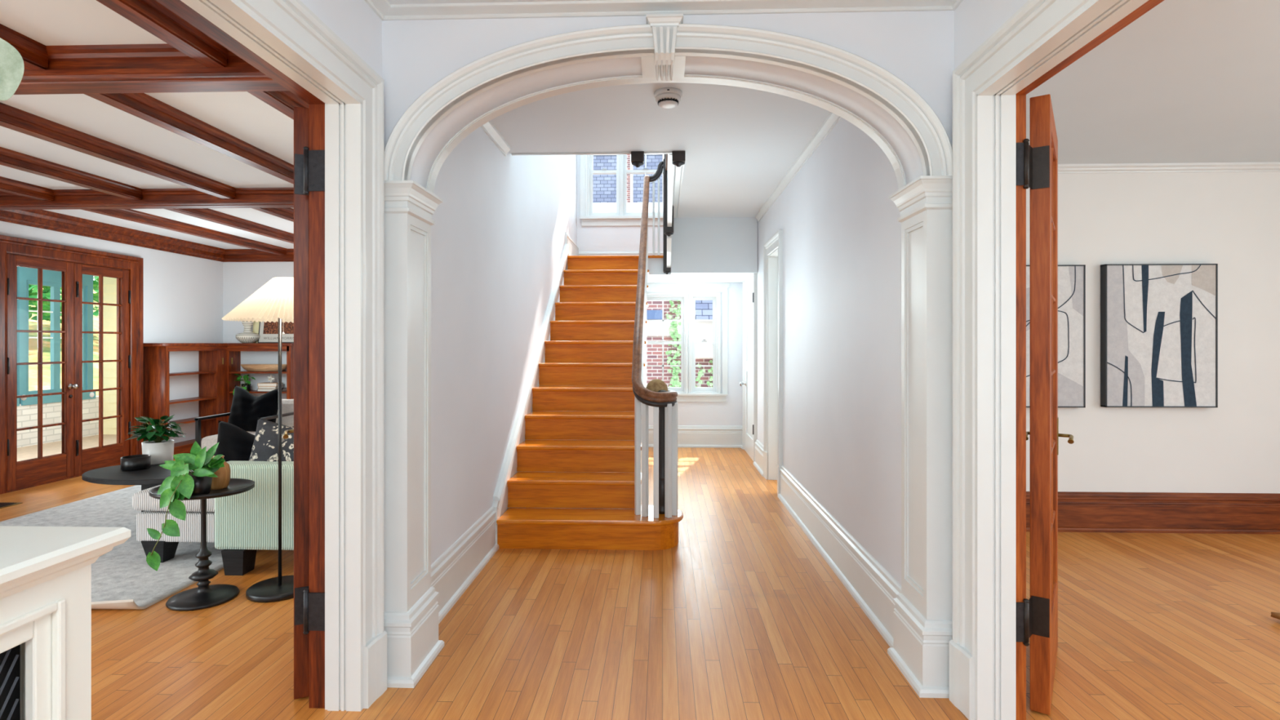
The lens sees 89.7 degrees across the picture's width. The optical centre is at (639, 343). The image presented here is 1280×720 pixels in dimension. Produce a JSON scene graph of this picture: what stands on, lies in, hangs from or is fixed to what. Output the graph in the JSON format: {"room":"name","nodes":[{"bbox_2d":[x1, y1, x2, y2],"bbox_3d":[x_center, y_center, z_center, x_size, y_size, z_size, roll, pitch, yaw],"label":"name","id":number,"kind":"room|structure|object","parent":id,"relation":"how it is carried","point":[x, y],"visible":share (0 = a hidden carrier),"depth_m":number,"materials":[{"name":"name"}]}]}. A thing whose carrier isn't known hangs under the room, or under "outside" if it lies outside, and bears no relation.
{"room":"historic interior","nodes":[
{"label":"historic interior","id":0,"kind":"room"},
{"bbox_2d":[0,38,24,100],"bbox_3d":[-0.941,-0.095,0.690,0.228,0.745,0.560,0,0,2],"label":"pendant light","id":1,"kind":"object","parent":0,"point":[11,63],"visible":1,"depth_m":0.97,"materials":[{"name":"green glass"}]},
{"bbox_2d":[17,395,98,448],"bbox_3d":[-7.854,1.070,6.478,0.150,0.620,5.600,0,0,2],"label":"wall","id":2,"kind":"structure","parent":0,"point":[27,415],"depth_m":8.39,"materials":[{"name":"brick"}]},
{"bbox_2d":[17,266,96,405],"bbox_3d":[-7.756,-0.095,8.556,0.140,1.750,1.040,0,0,2],"label":"window","id":3,"kind":"structure","parent":2,"relation":"in","point":[25,276],"depth_m":8.51,"materials":[{"name":"teal paint"}]},
{"bbox_2d":[17,434,116,461],"bbox_3d":[-6.753,1.360,6.490,2.450,0.120,5.700,0,0,2],"label":"floor","id":4,"kind":"structure","parent":0,"point":[28,452],"depth_m":8.06,"materials":[{"name":"tile"}]},
{"bbox_2d":[102,276,116,434],"bbox_3d":[-6.559,0.180,9.177,2.250,2.400,0.115,0,0,2],"label":"wall","id":5,"kind":"structure","parent":0,"point":[109,284],"depth_m":9.16,"materials":[{"name":"yellow paint"}]},
{"bbox_2d":[0,221,222,342],"bbox_3d":[-5.580,0.045,3.122,0.130,2.470,10.250,0,0,2],"label":"wall","id":6,"kind":"structure","parent":0,"point":[183,294],"depth_m":7.38,"materials":[{"name":"paint"}]},
{"bbox_2d":[7,253,79,490],"bbox_3d":[-5.402,0.253,5.825,0.111,2.038,0.640,0,0,2],"label":"door","id":7,"kind":"structure","parent":6,"relation":"in","point":[41,469],"depth_m":5.83,"materials":[{"name":"brown wood"}]},
{"bbox_2d":[0,235,143,494],"bbox_3d":[-5.453,0.188,6.149,0.172,2.205,1.560,0,0,2],"label":"door frame","id":8,"kind":"structure","parent":6,"relation":"attached to","point":[8,244],"depth_m":6.25,"materials":[{"name":"brown wood"}]},
{"bbox_2d":[74,262,130,475],"bbox_3d":[-5.404,0.253,6.470,0.062,2.038,0.640,0,0,2],"label":"door","id":9,"kind":"structure","parent":6,"relation":"in","point":[100,456],"depth_m":6.46,"materials":[{"name":"brown wood"}]},
{"bbox_2d":[0,0,293,248],"bbox_3d":[-3.388,-1.255,3.045,4.515,0.130,10.250,0,0,2],"label":"ceiling","id":10,"kind":"structure","parent":0,"point":[242,115],"depth_m":3.61,"materials":[{"name":"paint"}]},
{"bbox_2d":[0,23,48,70],"bbox_3d":[-2.538,-1.151,0.256,0.160,0.078,4.735,0,0,2],"label":"ceiling beam","id":11,"kind":"structure","parent":10,"relation":"attached to","point":[34,55],"depth_m":2.53,"materials":[{"name":"brown wood"}]},
{"bbox_2d":[0,176,53,200],"bbox_3d":[-4.665,-1.151,3.958,0.160,0.078,2.155,0,0,2],"label":"ceiling beam","id":12,"kind":"structure","parent":10,"relation":"attached to","point":[6,184],"depth_m":4.81,"materials":[{"name":"brown wood"}]},
{"bbox_2d":[0,146,142,199],"bbox_3d":[-3.955,-1.151,3.933,0.160,0.078,2.155,0,0,2],"label":"ceiling beam","id":13,"kind":"structure","parent":10,"relation":"attached to","point":[8,157],"depth_m":4.37,"materials":[{"name":"brown wood"}]},
{"bbox_2d":[0,102,235,199],"bbox_3d":[-3.216,-1.151,3.907,0.160,0.078,2.155,0,0,2],"label":"ceiling beam","id":14,"kind":"structure","parent":10,"relation":"attached to","point":[11,117],"depth_m":3.82,"materials":[{"name":"brown wood"}]},
{"bbox_2d":[0,187,293,209],"bbox_3d":[-3.252,-1.133,5.077,4.385,0.115,0.268,0,0,2],"label":"cross beam","id":15,"kind":"structure","parent":10,"relation":"attached to","point":[245,197],"depth_m":5.02,"materials":[{"name":"brown wood"}]},
{"bbox_2d":[13,43,288,94],"bbox_3d":[-3.334,-1.133,2.743,4.385,0.115,0.268,0,0,2],"label":"cross beam","id":16,"kind":"structure","parent":10,"relation":"attached to","point":[119,68],"depth_m":2.62,"materials":[{"name":"brown wood"}]},
{"bbox_2d":[96,0,227,66],"bbox_3d":[-1.793,-1.151,0.230,0.160,0.078,4.735,0,0,2],"label":"ceiling beam","id":17,"kind":"structure","parent":10,"relation":"attached to","point":[150,15],"depth_m":2.32,"materials":[{"name":"brown wood"}]},
{"bbox_2d":[80,208,287,255],"bbox_3d":[-4.570,-1.151,6.678,0.160,0.078,2.930,0,0,2],"label":"ceiling beam","id":18,"kind":"structure","parent":10,"relation":"attached to","point":[131,215],"depth_m":6.44,"materials":[{"name":"brown wood"}]},
{"bbox_2d":[84,93,293,184],"bbox_3d":[-2.411,-1.151,3.879,0.160,0.078,2.155,0,0,2],"label":"ceiling beam","id":19,"kind":"structure","parent":10,"relation":"attached to","point":[144,106],"depth_m":3.45,"materials":[{"name":"brown wood"}]},
{"bbox_2d":[165,208,293,244],"bbox_3d":[-3.860,-1.151,6.654,0.160,0.078,2.930,0,0,2],"label":"ceiling beam","id":20,"kind":"structure","parent":10,"relation":"attached to","point":[206,214],"depth_m":6.11,"materials":[{"name":"brown wood"}]},
{"bbox_2d":[252,207,293,222],"bbox_3d":[-3.121,-1.151,6.628,0.160,0.078,2.930,0,0,2],"label":"ceiling beam","id":21,"kind":"structure","parent":10,"relation":"attached to","point":[287,214],"depth_m":5.60,"materials":[{"name":"brown wood"}]},
{"bbox_2d":[247,90,309,119],"bbox_3d":[-1.667,-1.151,3.853,0.160,0.078,2.155,0,0,2],"label":"ceiling beam","id":22,"kind":"structure","parent":10,"relation":"attached to","point":[284,101],"depth_m":3.00,"materials":[{"name":"brown wood"}]},
{"bbox_2d":[222,262,293,342],"bbox_3d":[-3.207,0.045,8.242,4.515,2.470,0.150,0,0,2],"label":"wall","id":23,"kind":"structure","parent":0,"point":[241,280],"depth_m":8.23,"materials":[{"name":"paint"}]},
{"bbox_2d":[300,0,577,564],"bbox_3d":[-1.045,-1.370,2.963,0.175,5.300,10.250,0,0,2],"label":"wall","id":24,"kind":"structure","parent":0,"point":[500,227],"depth_m":3.75,"materials":[{"name":"paint"}]},
{"bbox_2d":[0,209,293,262],"bbox_3d":[-3.323,-1.114,3.043,4.385,0.152,10.250,0,0,2],"label":"crown molding","id":25,"kind":"structure","parent":24,"relation":"attached to","point":[42,219],"depth_m":6.72,"materials":[{"name":"brown wood"}]},
{"bbox_2d":[155,0,386,711],"bbox_3d":[-1.076,0.150,1.601,0.227,2.260,1.585,0,0,2],"label":"door frame","id":26,"kind":"structure","parent":24,"relation":"attached to","point":[284,40],"depth_m":2.24,"materials":[{"name":"paint"}]},
{"bbox_2d":[282,106,324,699],"bbox_3d":[-1.306,0.213,2.538,0.169,2.117,0.703,0,0,-30],"label":"door","id":27,"kind":"structure","parent":24,"relation":"in","point":[308,165],"depth_m":2.30,"materials":[{"name":"brown wood"}]},
{"bbox_2d":[431,506,498,624],"bbox_3d":[-0.923,1.148,3.349,0.042,0.264,1.330,0,0,2],"label":"baseboard","id":28,"kind":"structure","parent":24,"relation":"attached to","point":[458,566],"depth_m":3.35,"materials":[{"name":"paint"}]},
{"bbox_2d":[480,120,510,155],"bbox_3d":[-0.919,-1.290,3.509,0.038,0.060,1.650,0,0,2],"label":"crown molding","id":29,"kind":"structure","parent":24,"relation":"attached to","point":[489,128],"depth_m":4.02,"materials":[{"name":"paint"}]},
{"bbox_2d":[364,0,963,20],"bbox_3d":[0.009,-1.235,0.100,2.130,0.030,4.600,0,0,2],"label":"crown molding","id":30,"kind":"structure","parent":24,"relation":"attached to","point":[385,11],"depth_m":2.37,"materials":[{"name":"paint"}]},
{"bbox_2d":[387,0,604,4],"bbox_3d":[0.009,-1.285,0.100,2.130,0.070,4.600,0,0,2],"label":"ceiling","id":31,"kind":"structure","parent":0,"point":[391,2],"depth_m":2.35,"materials":[{"name":"paint"}]},
{"bbox_2d":[0,446,1279,719],"bbox_3d":[-0.075,1.340,2.879,11.150,0.120,10.450,0,0,2],"label":"floor","id":32,"kind":"structure","parent":0,"point":[744,618],"depth_m":2.81,"materials":[{"name":"brown wood"}]},
{"bbox_2d":[0,502,22,508],"bbox_3d":[-5.106,1.276,5.061,0.340,0.009,0.180,0,0,2],"label":"floor vent","id":33,"kind":"object","parent":32,"relation":"in","point":[2,504],"visible":1,"depth_m":5.08,"materials":[{"name":"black metal"}]},
{"bbox_2d":[0,502,16,506],"bbox_3d":[-5.109,1.272,5.061,0.285,0.003,0.140,0,0,2],"label":"grille","id":34,"kind":"object","parent":33,"relation":"attached to","point":[2,504],"depth_m":5.08,"materials":[{"name":"black metal"}]},
{"bbox_2d":[0,525,130,719],"bbox_3d":[-0.911,0.779,0.559,0.240,1.001,0.854,0,0,2],"label":"fireplace mantel","id":35,"kind":"object","parent":32,"relation":"on","point":[46,571],"visible":1,"depth_m":0.90,"materials":[{"name":"beige paint"}]},
{"bbox_2d":[0,599,66,719],"bbox_3d":[-0.849,0.745,0.559,0.056,0.770,0.702,0,0,2],"label":"fireplace","id":36,"kind":"object","parent":35,"relation":"attached to","point":[40,624],"depth_m":0.88,"materials":[{"name":"wood"}]},
{"bbox_2d":[0,484,259,608],"bbox_3d":[-3.427,1.242,4.880,2.210,0.073,3.685,0,0,2],"label":"area rug","id":37,"kind":"object","parent":32,"relation":"on","point":[122,578],"visible":0.22,"depth_m":3.79,"materials":[{"name":"grey fabric"}]},
{"bbox_2d":[81,462,209,511],"bbox_3d":[-3.229,1.064,4.385,1.000,0.408,0.680,0,0,2],"label":"coffee table","id":38,"kind":"object","parent":37,"relation":"on","point":[153,476],"visible":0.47,"depth_m":4.18,"materials":[{"name":"black wood"}]},
{"bbox_2d":[120,454,151,471],"bbox_3d":[-3.448,0.818,4.403,0.164,0.085,0.164,0,0,2],"label":"bowl","id":39,"kind":"object","parent":38,"relation":"on","point":[135,462],"visible":1,"depth_m":4.35,"materials":[{"name":"black ceramic"}]},
{"bbox_2d":[124,414,186,465],"bbox_3d":[-3.461,0.688,4.627,0.391,0.345,0.335,0,0,2],"label":"potted plant","id":40,"kind":"object","parent":38,"relation":"on","point":[160,450],"visible":0.99,"depth_m":4.57,"materials":[{"name":"green plant"}]},
{"bbox_2d":[194,399,293,455],"bbox_3d":[-3.591,0.912,6.043,0.610,0.713,0.807,0,0,2],"label":"armchair","id":41,"kind":"object","parent":37,"relation":"on","point":[287,405],"visible":0.13,"depth_m":5.83,"materials":[{"name":"beige fabric"}]},
{"bbox_2d":[200,431,255,451],"bbox_3d":[-3.594,0.892,5.979,0.530,0.135,0.680,0,0,2],"label":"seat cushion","id":42,"kind":"object","parent":41,"relation":"on","point":[209,441],"depth_m":5.65,"materials":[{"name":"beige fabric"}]},
{"bbox_2d":[227,385,283,431],"bbox_3d":[-3.650,0.636,6.088,0.513,0.462,0.202,0,0,7],"label":"throw pillow","id":43,"kind":"object","parent":41,"relation":"on","point":[246,410],"visible":0.84,"depth_m":6.02,"materials":[{"name":"black fabric"}]},
{"bbox_2d":[275,399,293,426],"bbox_3d":[-3.560,0.705,6.354,0.560,0.300,0.140,0,-14,2],"label":"cushion","id":44,"kind":"object","parent":41,"relation":"on","point":[287,405],"depth_m":6.29,"materials":[{"name":"beige fabric"}]},
{"bbox_2d":[149,478,254,611],"bbox_3d":[-2.185,0.999,3.223,0.460,0.562,0.396,0,0,2],"label":"pedestal table","id":45,"kind":"object","parent":32,"relation":"on","point":[205,596],"visible":0.87,"depth_m":3.20,"materials":[{"name":"black wood"}]},
{"bbox_2d":[146,440,225,570],"bbox_3d":[-2.145,0.754,3.042,0.278,0.568,0.238,0,0,2],"label":"trailing plant","id":46,"kind":"object","parent":45,"relation":"on","point":[181,483],"visible":0.99,"depth_m":3.04,"materials":[{"name":"green plant"}]},
{"bbox_2d":[149,478,254,500],"bbox_3d":[-2.185,0.730,3.223,0.460,0.024,0.396,0,0,2],"label":"table top","id":47,"kind":"object","parent":45,"relation":"on","point":[236,486],"depth_m":3.17,"materials":[{"name":"black wood"}]},
{"bbox_2d":[210,455,231,489],"bbox_3d":[-2.123,0.650,3.241,0.106,0.160,0.106,0,0,2],"label":"wooden vase","id":48,"kind":"object","parent":45,"relation":"on","point":[222,482],"visible":0.41,"depth_m":3.21,"materials":[{"name":"brown wood"}]},
{"bbox_2d":[132,460,293,575],"bbox_3d":[-2.181,0.850,4.005,1.479,0.860,0.948,0,0,2],"label":"chair","id":49,"kind":"object","parent":32,"relation":"on","point":[240,525],"visible":0.29,"depth_m":3.54,"materials":[{"name":"green fabric"}]},
{"bbox_2d":[132,484,214,511],"bbox_3d":[-2.342,0.911,3.997,1.160,0.133,0.675,0,0,2],"label":"seat cushion","id":50,"kind":"object","parent":49,"relation":"on","point":[141,500],"depth_m":3.68,"materials":[{"name":"fabric"}]},
{"bbox_2d":[214,420,293,462],"bbox_3d":[-2.297,0.676,3.851,0.540,0.417,0.186,0,0,-1],"label":"throw pillow","id":51,"kind":"object","parent":49,"relation":"on","point":[235,443],"visible":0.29,"depth_m":3.80,"materials":[{"name":"black fabric"}]},
{"bbox_2d":[248,417,293,462],"bbox_3d":[-2.042,0.665,3.713,0.489,0.464,0.187,0,0,7],"label":"throw pillow","id":52,"kind":"object","parent":49,"relation":"on","point":[265,445],"visible":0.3,"depth_m":3.67,"materials":[{"name":"black fabric"}]},
{"bbox_2d":[143,342,293,459],"bbox_3d":[-4.827,0.640,7.563,1.055,1.280,1.310,0,0,2],"label":"bookcase","id":53,"kind":"object","parent":32,"relation":"on","point":[188,381],"visible":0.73,"depth_m":7.75,"materials":[{"name":"brown wood"}]},
{"bbox_2d":[232,373,255,395],"bbox_3d":[-4.944,0.622,8.027,0.300,0.474,0.268,0,0,2],"label":"trailing plant","id":54,"kind":"object","parent":53,"relation":"hanging from","point":[247,384],"visible":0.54,"depth_m":8.05,"materials":[{"name":"green plant"}]},
{"bbox_2d":[235,320,259,342],"bbox_3d":[-4.921,-0.165,8.077,0.264,0.330,0.264,0,0,2],"label":"ceramic vase","id":55,"kind":"object","parent":53,"relation":"on","point":[247,335],"visible":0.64,"depth_m":8.02,"materials":[{"name":"white ceramic"}]},
{"bbox_2d":[252,320,259,342],"bbox_3d":[-4.817,-0.200,8.194,0.220,0.400,0.042,0,0,2],"label":"leaning board","id":56,"kind":"object","parent":53,"relation":"on","point":[255,325],"visible":0.11,"depth_m":8.19,"materials":[{"name":"beige"}]},
{"bbox_2d":[240,364,286,371],"bbox_3d":[-4.721,0.310,8.090,0.604,0.088,0.199,0,0,2],"label":"wooden bowl","id":57,"kind":"object","parent":53,"relation":"on","point":[250,367],"visible":0.88,"depth_m":8.02,"materials":[{"name":"brown wood"}]},
{"bbox_2d":[257,387,286,391],"bbox_3d":[-4.606,0.583,8.076,0.290,0.034,0.180,0,0,2],"label":"book","id":58,"kind":"object","parent":53,"relation":"on","point":[284,388],"visible":0.59,"depth_m":7.99,"materials":[{"name":"white paper"}]},
{"bbox_2d":[257,386,282,388],"bbox_3d":[-4.631,0.552,8.076,0.220,0.028,0.160,0,0,2],"label":"book","id":59,"kind":"object","parent":58,"relation":"on","point":[259,387],"visible":0.82,"depth_m":8.00,"materials":[{"name":"white paper"}]},
{"bbox_2d":[257,382,283,386],"bbox_3d":[-4.631,0.518,8.072,0.240,0.040,0.150,0,0,2],"label":"book","id":60,"kind":"object","parent":59,"relation":"on","point":[258,384],"visible":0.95,"depth_m":8.00,"materials":[{"name":"white paper"}]},
{"bbox_2d":[267,374,275,382],"bbox_3d":[-4.621,0.446,8.066,0.090,0.124,0.090,0,0,-44],"label":"star ornament","id":61,"kind":"object","parent":60,"relation":"on","point":[271,378],"visible":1,"depth_m":8.05,"materials":[{"name":"white paper"}]},
{"bbox_2d":[257,320,293,342],"bbox_3d":[-4.548,-0.313,8.174,0.560,0.627,0.108,0,0,2],"label":"framed print","id":62,"kind":"object","parent":53,"relation":"on","point":[268,331],"visible":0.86,"depth_m":8.14,"materials":[{"name":"grey"}]},
{"bbox_2d":[221,276,293,602],"bbox_3d":[-1.790,0.474,3.318,0.616,1.612,0.616,0,0,2],"label":"floor lamp","id":63,"kind":"object","parent":32,"relation":"on","point":[273,301],"visible":0.66,"depth_m":3.20,"materials":[{"name":"white fabric"}]},
{"bbox_2d":[492,151,757,550],"bbox_3d":[0.175,-0.670,5.947,2.055,3.900,4.000,0,0,2],"label":"staircase","id":64,"kind":"structure","parent":32,"relation":"on","point":[591,400],"depth_m":4.82,"materials":[{"name":"brown wood"}]},
{"bbox_2d":[645,378,667,391],"bbox_3d":[0.110,0.279,4.213,0.146,0.088,0.075,0,0,2],"label":"wooden ornament","id":65,"kind":"object","parent":64,"relation":"on","point":[656,384],"visible":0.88,"depth_m":4.19,"materials":[{"name":"beige wood"}]},
{"bbox_2d":[1271,612,1279,619],"bbox_3d":[3.099,1.238,2.772,0.118,0.064,0.546,0,0,-38],"label":"branch","id":66,"kind":"object","parent":32,"relation":"on","point":[1275,615],"visible":1,"depth_m":2.95,"materials":[{"name":"brown wood"}]},
{"bbox_2d":[577,155,742,446],"bbox_3d":[0.283,-1.370,8.045,2.475,5.300,0.200,0,0,2],"label":"wall","id":67,"kind":"structure","parent":0,"point":[729,412],"depth_m":7.93,"materials":[{"name":"paint"}]},
{"bbox_2d":[587,154,619,216],"bbox_3d":[-0.441,-2.240,8.070,0.405,1.360,0.200,0,0,2],"label":"window","id":68,"kind":"structure","parent":67,"relation":"in","point":[591,171],"depth_m":8.03,"materials":[{"name":"paint"}]},
{"bbox_2d":[579,215,662,226],"bbox_3d":[0.042,-1.506,7.933,1.570,0.112,0.080,0,0,2],"label":"window sill","id":69,"kind":"structure","parent":67,"relation":"attached to","point":[619,220],"depth_m":7.94,"materials":[{"name":"paint"}]},
{"bbox_2d":[622,154,662,215],"bbox_3d":[0.071,-2.240,8.052,0.580,1.360,0.200,0,0,2],"label":"window","id":70,"kind":"structure","parent":67,"relation":"in","point":[645,171],"depth_m":8.02,"materials":[{"name":"paint"}]},
{"bbox_2d":[579,154,729,393],"bbox_3d":[0.186,-1.200,8.036,1.850,3.640,0.225,0,0,2],"label":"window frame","id":71,"kind":"structure","parent":67,"relation":"in","point":[698,389],"depth_m":7.92,"materials":[{"name":"paint"}]},
{"bbox_2d":[646,295,685,393],"bbox_3d":[0.288,0.015,8.045,0.555,1.210,0.200,0,0,2],"label":"window","id":72,"kind":"structure","parent":67,"relation":"in","point":[682,389],"depth_m":8.00,"materials":[{"name":"paint"}]},
{"bbox_2d":[648,425,742,448],"bbox_3d":[0.692,1.148,7.910,1.170,0.264,0.042,0,0,2],"label":"baseboard","id":73,"kind":"structure","parent":67,"relation":"attached to","point":[688,436],"depth_m":7.90,"materials":[{"name":"paint"}]},
{"bbox_2d":[675,393,728,401],"bbox_3d":[0.497,0.669,7.923,1.160,0.102,0.070,0,0,2],"label":"window sill","id":74,"kind":"structure","parent":67,"relation":"attached to","point":[681,397],"depth_m":7.90,"materials":[{"name":"paint"}]},
{"bbox_2d":[490,82,831,217],"bbox_3d":[0.135,-1.505,4.723,2.060,0.370,4.150,0,0,2],"label":"ceiling","id":75,"kind":"structure","parent":0,"point":[739,144],"depth_m":4.02,"materials":[{"name":"paint"}]},
{"bbox_2d":[653,87,682,108],"bbox_3d":[0.149,-1.285,3.396,0.148,0.070,0.150,0,0,2],"label":"smoke detector","id":76,"kind":"object","parent":75,"relation":"attached to","point":[665,97],"visible":1,"depth_m":3.35,"materials":[{"name":"white plastic"}]},
{"bbox_2d":[382,10,954,188],"bbox_3d":[0.093,-0.953,2.523,2.130,0.735,0.250,0,0,2],"label":"wall","id":77,"kind":"structure","parent":0,"point":[916,47],"depth_m":2.43,"materials":[{"name":"paint"}]},
{"bbox_2d":[384,13,952,697],"bbox_3d":[0.093,0.044,2.510,2.130,2.471,0.360,0,0,2],"label":"archway","id":78,"kind":"object","parent":77,"relation":"attached to","point":[922,615],"visible":0.8,"depth_m":2.42,"materials":[{"name":"paint"}]},
{"bbox_2d":[756,117,901,585],"bbox_3d":[1.292,-1.370,5.258,0.215,5.300,5.300,0,0,2],"label":"wall","id":79,"kind":"structure","parent":0,"point":[837,216],"depth_m":3.49,"materials":[{"name":"paint"}]},
{"bbox_2d":[739,273,756,462],"bbox_3d":[1.242,0.227,7.292,0.288,2.106,0.947,0,0,-13],"label":"door","id":80,"kind":"structure","parent":79,"relation":"in","point":[749,286],"depth_m":7.33,"materials":[{"name":"paint"}]},
{"bbox_2d":[763,229,782,494],"bbox_3d":[1.309,0.168,5.758,0.286,2.225,0.816,0,0,2],"label":"door frame","id":81,"kind":"structure","parent":79,"relation":"attached to","point":[773,247],"depth_m":6.03,"materials":[{"name":"paint"}]},
{"bbox_2d":[755,112,841,222],"bbox_3d":[1.144,-1.290,4.648,0.038,0.060,4.070,0,0,2],"label":"crown molding","id":82,"kind":"structure","parent":79,"relation":"attached to","point":[832,119],"depth_m":4.51,"materials":[{"name":"paint"}]},
{"bbox_2d":[741,428,901,647],"bbox_3d":[1.163,1.148,5.263,0.042,0.264,5.300,0,0,2],"label":"baseboard","id":83,"kind":"structure","parent":79,"relation":"attached to","point":[872,587],"depth_m":3.45,"materials":[{"name":"paint"}]},
{"bbox_2d":[954,0,1028,69],"bbox_3d":[1.150,-0.020,0.185,0.145,2.600,4.850,0,0,2],"label":"wall","id":84,"kind":"structure","parent":0,"point":[975,21],"depth_m":2.19,"materials":[{"name":"paint"}]},
{"bbox_2d":[1015,93,1074,715],"bbox_3d":[1.524,0.210,2.426,0.178,2.124,0.725,0,0,35],"label":"door","id":85,"kind":"structure","parent":84,"relation":"in","point":[1037,159],"depth_m":2.22,"materials":[{"name":"brown wood"}]},
{"bbox_2d":[949,0,1164,719],"bbox_3d":[1.184,0.150,1.522,0.204,2.260,1.585,0,0,2],"label":"door frame","id":86,"kind":"structure","parent":84,"relation":"attached to","point":[991,86],"depth_m":2.17,"materials":[{"name":"paint"}]},
{"bbox_2d":[1026,171,1279,493],"bbox_3d":[3.465,-0.020,4.442,4.185,2.600,0.120,0,0,2],"label":"wall","id":87,"kind":"structure","parent":0,"point":[1231,220],"depth_m":4.37,"materials":[{"name":"paint"}]},
{"bbox_2d":[1026,264,1085,407],"bbox_3d":[2.637,-0.046,4.380,0.735,0.963,0.055,0,0,2],"label":"abstract canvas","id":88,"kind":"object","parent":87,"relation":"attached to","point":[1071,277],"visible":0.41,"depth_m":4.35},
{"bbox_2d":[1026,491,1279,533],"bbox_3d":[3.399,1.148,4.363,4.010,0.264,0.042,0,0,2],"label":"baseboard","id":89,"kind":"structure","parent":87,"relation":"attached to","point":[1077,512],"depth_m":4.35,"materials":[{"name":"brown wood"}]},
{"bbox_2d":[1100,263,1217,407],"bbox_3d":[3.504,-0.050,4.350,0.730,0.964,0.055,0,0,2],"label":"abstract canvas","id":90,"kind":"object","parent":87,"relation":"attached to","point":[1159,322],"visible":1,"depth_m":4.33},
{"bbox_2d":[1057,161,1279,173],"bbox_3d":[3.399,-1.185,4.358,4.010,0.050,0.052,0,0,2],"label":"crown molding","id":91,"kind":"structure","parent":87,"relation":"attached to","point":[1195,166],"depth_m":4.34,"materials":[{"name":"paint"}]},
{"bbox_2d":[1026,0,1279,164],"bbox_3d":[3.338,-1.265,1.034,4.200,0.110,6.700,0,0,2],"label":"ceiling","id":92,"kind":"structure","parent":0,"point":[1186,81],"depth_m":3.10,"materials":[{"name":"paint"}]},
{"label":"outside","id":93,"kind":"structure","parent":0,"visible":0},
{"bbox_3d":[2.166,1.780,19.036,13.000,0.200,21.800,0,0,2],"label":"ground","id":94,"kind":"structure","parent":93,"visible":0},
{"bbox_2d":[592,154,664,203],"bbox_3d":[0.773,-3.270,22.137,18.000,9.900,0.500,0,0,2],"label":"house","id":95,"kind":"structure","parent":94,"relation":"on","point":[604,186],"depth_m":21.98,"materials":[{"name":"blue brick"}]},
{"bbox_2d":[592,202,712,386],"bbox_3d":[0.932,-0.470,12.375,11.000,4.300,0.800,0,0,2],"label":"brick house","id":96,"kind":"structure","parent":94,"relation":"on","point":[704,308],"depth_m":12.45,"materials":[{"name":"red brick"}]},
{"bbox_2d":[646,310,662,319],"bbox_3d":[-0.154,-0.550,12.483,1.220,0.180,0.060,0,0,2],"label":"window","id":97,"kind":"structure","parent":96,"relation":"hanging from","point":[651,314],"depth_m":12.44,"materials":[{"name":"blue glass"}]},
{"bbox_2d":[665,300,712,386],"bbox_3d":[0.995,0.154,12.226,1.038,2.904,0.365,0,0,2],"label":"ivy vine","id":98,"kind":"object","parent":96,"relation":"attached to","point":[674,383],"visible":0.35,"depth_m":12.36,"materials":[{"name":"green plant"}]},
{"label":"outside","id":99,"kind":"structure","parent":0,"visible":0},
{"bbox_2d":[28,288,98,395],"bbox_3d":[-19.074,-1.545,9.672,22.000,6.390,30.000,0,0,2],"label":"lawn","id":100,"kind":"structure","parent":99,"point":[33,324],"depth_m":14.01,"materials":[{"name":"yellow plant"}]},
{"bbox_2d":[28,284,61,324],"bbox_3d":[-13.704,-1.075,13.705,3.001,2.719,2.757,0,0,2],"label":"shrub","id":101,"kind":"object","parent":100,"relation":"on","point":[33,289],"visible":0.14,"depth_m":13.82,"materials":[{"name":"green plant"}]},
{"bbox_2d":[42,276,98,315],"bbox_3d":[-13.573,-1.342,16.531,2.994,3.050,2.923,0,0,2],"label":"shrub","id":102,"kind":"object","parent":100,"relation":"on","point":[95,284],"visible":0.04,"depth_m":15.82,"materials":[{"name":"green plant"}]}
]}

